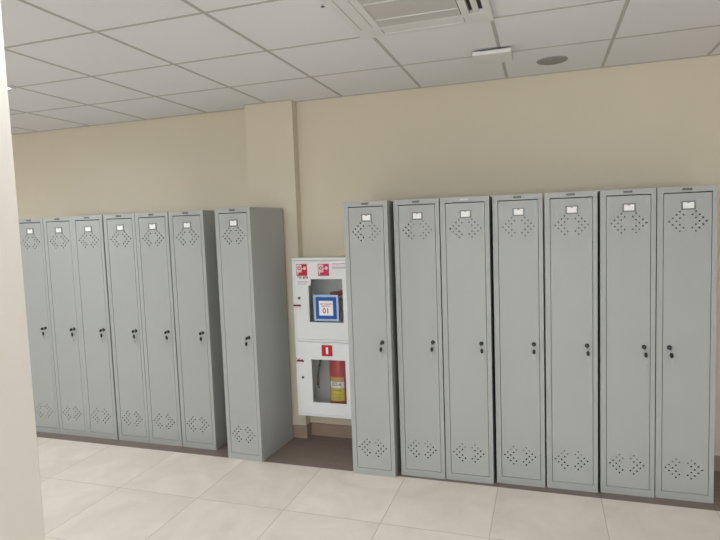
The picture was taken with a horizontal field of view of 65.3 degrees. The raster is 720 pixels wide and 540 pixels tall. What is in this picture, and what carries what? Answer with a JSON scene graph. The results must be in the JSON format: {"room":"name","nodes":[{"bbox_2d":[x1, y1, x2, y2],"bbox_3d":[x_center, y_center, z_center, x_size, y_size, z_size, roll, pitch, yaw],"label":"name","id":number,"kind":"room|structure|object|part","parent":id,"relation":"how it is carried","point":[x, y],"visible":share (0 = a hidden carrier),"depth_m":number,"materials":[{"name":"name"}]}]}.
{"room":"changing room","nodes":[
{"label":"changing room","id":0,"kind":"room"},
{"bbox_2d":[0,5,44,539],"bbox_3d":[-1.205,0.296,1.289,0.502,2.646,0.600,-1,5,18],"label":"wall","id":1,"kind":"structure","parent":0,"point":[21,508],"depth_m":1.44,"materials":[{"name":"beige paint"}]},
{"bbox_2d":[0,0,719,133],"bbox_3d":[-1.226,-1.049,0.882,12.000,0.100,7.450,-1,5,18],"label":"ceiling","id":2,"kind":"structure","parent":0,"point":[282,23],"depth_m":3.10,"materials":[{"name":"tile"}]},
{"bbox_2d":[7,85,15,89],"bbox_3d":[-2.597,-1.147,3.442,0.594,0.011,0.594,-1,5,18],"label":"recessed light","id":3,"kind":"object","parent":2,"relation":"in","point":[8,86],"visible":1,"depth_m":3.61,"materials":[{"name":"white plastic"}]},
{"bbox_2d":[319,1,325,7],"bbox_3d":[-0.162,-1.152,2.441,0.036,0.018,0.036,-1,5,18],"label":"sprinkler","id":4,"kind":"object","parent":2,"relation":"attached to","point":[322,3],"visible":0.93,"depth_m":2.44,"materials":[{"name":"white plastic"}]},
{"bbox_2d":[4,0,719,134],"bbox_3d":[-1.252,-0.991,0.817,12.009,0.004,7.300,-1,5,18],"label":"grid","id":5,"kind":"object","parent":2,"relation":"attached to","point":[626,4],"depth_m":3.23,"materials":[{"name":"grey metal"}]},
{"bbox_2d":[323,0,493,38],"bbox_3d":[0.222,-1.163,2.457,0.656,0.026,0.656,-1,5,18],"label":"air conditioner","id":6,"kind":"object","parent":2,"relation":"attached to","point":[368,19],"visible":1,"depth_m":2.55,"materials":[{"name":"white plastic"}]},
{"bbox_2d":[357,0,460,26],"bbox_3d":[0.222,-1.157,2.458,0.386,0.014,0.390,-1,5,18],"label":"grille","id":7,"kind":"object","parent":6,"relation":"attached to","point":[382,13],"depth_m":2.51,"materials":[{"name":"grey"}]},
{"bbox_2d":[472,47,512,64],"bbox_3d":[0.770,-1.238,3.248,0.216,0.034,0.210,-1,5,18],"label":"emergency light","id":8,"kind":"object","parent":2,"relation":"attached to","point":[500,55],"visible":1,"depth_m":3.20,"materials":[{"name":"white plastic"}]},
{"bbox_2d":[536,56,567,64],"bbox_3d":[1.183,-1.287,3.459,0.184,0.008,0.184,-1,5,18],"label":"ceiling speaker","id":9,"kind":"object","parent":2,"relation":"attached to","point":[552,60],"visible":1,"depth_m":3.44,"materials":[{"name":"grey plastic"}]},
{"bbox_2d":[11,55,719,455],"bbox_3d":[-0.065,0.007,4.388,12.000,2.646,0.275,-1,5,18],"label":"wall","id":10,"kind":"structure","parent":0,"point":[654,124],"depth_m":4.16,"materials":[{"name":"beige paint"}]},
{"bbox_2d":[291,256,350,418],"bbox_3d":[-0.197,0.497,4.276,0.541,1.202,0.264,-1,5,18],"label":"cabinet","id":11,"kind":"object","parent":10,"relation":"attached to","point":[314,278],"visible":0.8,"depth_m":4.19,"materials":[{"name":"white metal"}]},
{"bbox_3d":[-0.242,0.223,4.143,0.503,0.587,0.019,-1,5,18],"label":"door","id":12,"kind":"part","parent":11,"relation":"part of","materials":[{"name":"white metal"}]},
{"bbox_3d":[-0.221,0.813,4.190,0.503,0.551,0.019,-1,5,18],"label":"door","id":13,"kind":"part","parent":11,"relation":"part of","materials":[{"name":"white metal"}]},
{"bbox_2d":[316,297,343,322],"bbox_3d":[-0.197,0.342,4.280,0.293,0.282,0.068,-1,5,18],"label":"hose reel","id":14,"kind":"object","parent":11,"relation":"in","point":[340,300],"visible":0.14,"depth_m":4.24,"materials":[{"name":"grey fabric"}]},
{"bbox_2d":[317,360,346,403],"bbox_3d":[-0.197,0.823,4.264,0.249,0.546,0.156,-3,5,-14],"label":"fire extinguisher","id":15,"kind":"object","parent":11,"relation":"in","point":[337,369],"visible":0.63,"depth_m":4.21,"materials":[{"name":"red metal"}]},
{"bbox_2d":[330,290,342,296],"bbox_3d":[-0.146,0.196,3.974,0.126,0.062,0.336,-3,5,-15],"label":"valve","id":16,"kind":"object","parent":11,"relation":"in","point":[339,293],"visible":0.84,"depth_m":3.98,"materials":[{"name":"red metal"}]},
{"bbox_2d":[292,422,719,470],"bbox_3d":[2.418,1.261,3.581,6.800,0.100,0.092,-1,5,18],"label":"baseboard","id":17,"kind":"structure","parent":10,"relation":"attached to","point":[321,429],"depth_m":4.48,"materials":[{"name":"brown tile"}]},
{"bbox_2d":[36,431,719,510],"bbox_3d":[-0.092,1.396,4.266,12.000,0.100,0.765,-1,5,18],"label":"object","id":18,"kind":"structure","parent":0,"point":[328,452],"depth_m":4.11,"materials":[{"name":"brown tile"}]},
{"bbox_2d":[19,218,59,433],"bbox_3d":[-2.663,0.465,4.950,0.300,1.830,0.523,-1,5,18],"label":"locker","id":19,"kind":"object","parent":18,"relation":"on","point":[32,241],"visible":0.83,"depth_m":4.74,"materials":[{"name":"grey metal"}]},
{"bbox_2d":[43,216,87,436],"bbox_3d":[-2.374,0.462,4.856,0.300,1.830,0.523,-1,5,18],"label":"locker","id":20,"kind":"object","parent":18,"relation":"on","point":[58,232],"visible":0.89,"depth_m":4.65,"materials":[{"name":"grey metal"}]},
{"bbox_2d":[72,215,118,439],"bbox_3d":[-2.088,0.459,4.762,0.300,1.830,0.523,-1,5,18],"label":"locker","id":21,"kind":"object","parent":18,"relation":"on","point":[88,231],"visible":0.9,"depth_m":4.56,"materials":[{"name":"grey metal"}]},
{"bbox_2d":[103,213,149,442],"bbox_3d":[-1.790,0.456,4.664,0.300,1.830,0.523,-1,5,18],"label":"locker","id":22,"kind":"object","parent":18,"relation":"on","point":[119,229],"visible":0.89,"depth_m":4.46,"materials":[{"name":"grey metal"}]},
{"bbox_2d":[135,212,182,446],"bbox_3d":[-1.502,0.454,4.569,0.300,1.830,0.523,-1,5,18],"label":"locker","id":23,"kind":"object","parent":18,"relation":"on","point":[152,229],"visible":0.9,"depth_m":4.37,"materials":[{"name":"grey metal"}]},
{"bbox_2d":[168,210,226,449],"bbox_3d":[-1.208,0.451,4.473,0.300,1.830,0.523,-1,5,18],"label":"locker","id":24,"kind":"object","parent":18,"relation":"on","point":[193,246],"visible":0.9,"depth_m":4.28,"materials":[{"name":"grey metal"}]},
{"bbox_3d":[-1.268,0.464,4.279,0.237,1.744,0.018,-1,5,18],"label":"door","id":25,"kind":"part","parent":24,"relation":"part of","materials":[{"name":"grey paint"}]},
{"bbox_2d":[214,207,292,461],"bbox_3d":[-0.795,0.456,4.221,0.288,1.830,0.523,0,5,21],"label":"locker","id":26,"kind":"object","parent":18,"relation":"on","point":[249,240],"visible":1,"depth_m":4.06,"materials":[{"name":"grey metal"}]},
{"bbox_3d":[-0.864,0.470,4.031,0.227,1.744,0.018,0,5,21],"label":"door","id":27,"kind":"part","parent":26,"relation":"part of","materials":[{"name":"grey paint"}]},
{"bbox_2d":[343,200,400,477],"bbox_3d":[0.124,0.451,3.882,0.295,1.830,0.488,-1,5,18],"label":"locker","id":28,"kind":"object","parent":18,"relation":"on","point":[368,225],"visible":0.98,"depth_m":3.70,"materials":[{"name":"grey metal"}]},
{"bbox_2d":[393,198,445,478],"bbox_3d":[0.447,0.443,3.831,0.295,1.830,0.488,-1,5,18],"label":"locker","id":29,"kind":"object","parent":18,"relation":"on","point":[417,233],"visible":0.95,"depth_m":3.64,"materials":[{"name":"grey metal"}]},
{"bbox_2d":[440,196,496,483],"bbox_3d":[0.738,0.440,3.742,0.302,1.830,0.488,-1,5,18],"label":"locker","id":30,"kind":"object","parent":18,"relation":"on","point":[466,223],"visible":0.98,"depth_m":3.56,"materials":[{"name":"grey metal"}]},
{"bbox_2d":[492,193,544,487],"bbox_3d":[1.047,0.435,3.670,0.295,1.830,0.488,-1,5,18],"label":"locker","id":31,"kind":"object","parent":18,"relation":"on","point":[517,218],"visible":1,"depth_m":3.48,"materials":[{"name":"grey metal"}]},
{"bbox_2d":[544,190,597,492],"bbox_3d":[1.339,0.431,3.580,0.295,1.830,0.488,-1,5,18],"label":"locker","id":32,"kind":"object","parent":18,"relation":"on","point":[570,218],"visible":1,"depth_m":3.40,"materials":[{"name":"grey metal"}]},
{"bbox_2d":[597,188,655,497],"bbox_3d":[1.637,0.428,3.495,0.295,1.830,0.488,-1,5,18],"label":"locker","id":33,"kind":"object","parent":18,"relation":"on","point":[626,218],"visible":0.98,"depth_m":3.31,"materials":[{"name":"grey metal"}]},
{"bbox_2d":[654,185,717,502],"bbox_3d":[1.929,0.424,3.408,0.302,1.830,0.488,-1,5,18],"label":"locker","id":34,"kind":"object","parent":18,"relation":"on","point":[686,216],"visible":0.92,"depth_m":3.22,"materials":[{"name":"grey metal"}]},
{"bbox_2d":[37,437,719,539],"bbox_3d":[-1.247,1.720,0.739,12.000,0.100,6.685,-1,5,18],"label":"floor","id":35,"kind":"structure","parent":0,"point":[90,491],"depth_m":3.37,"materials":[{"name":"beige tile"}]}
]}

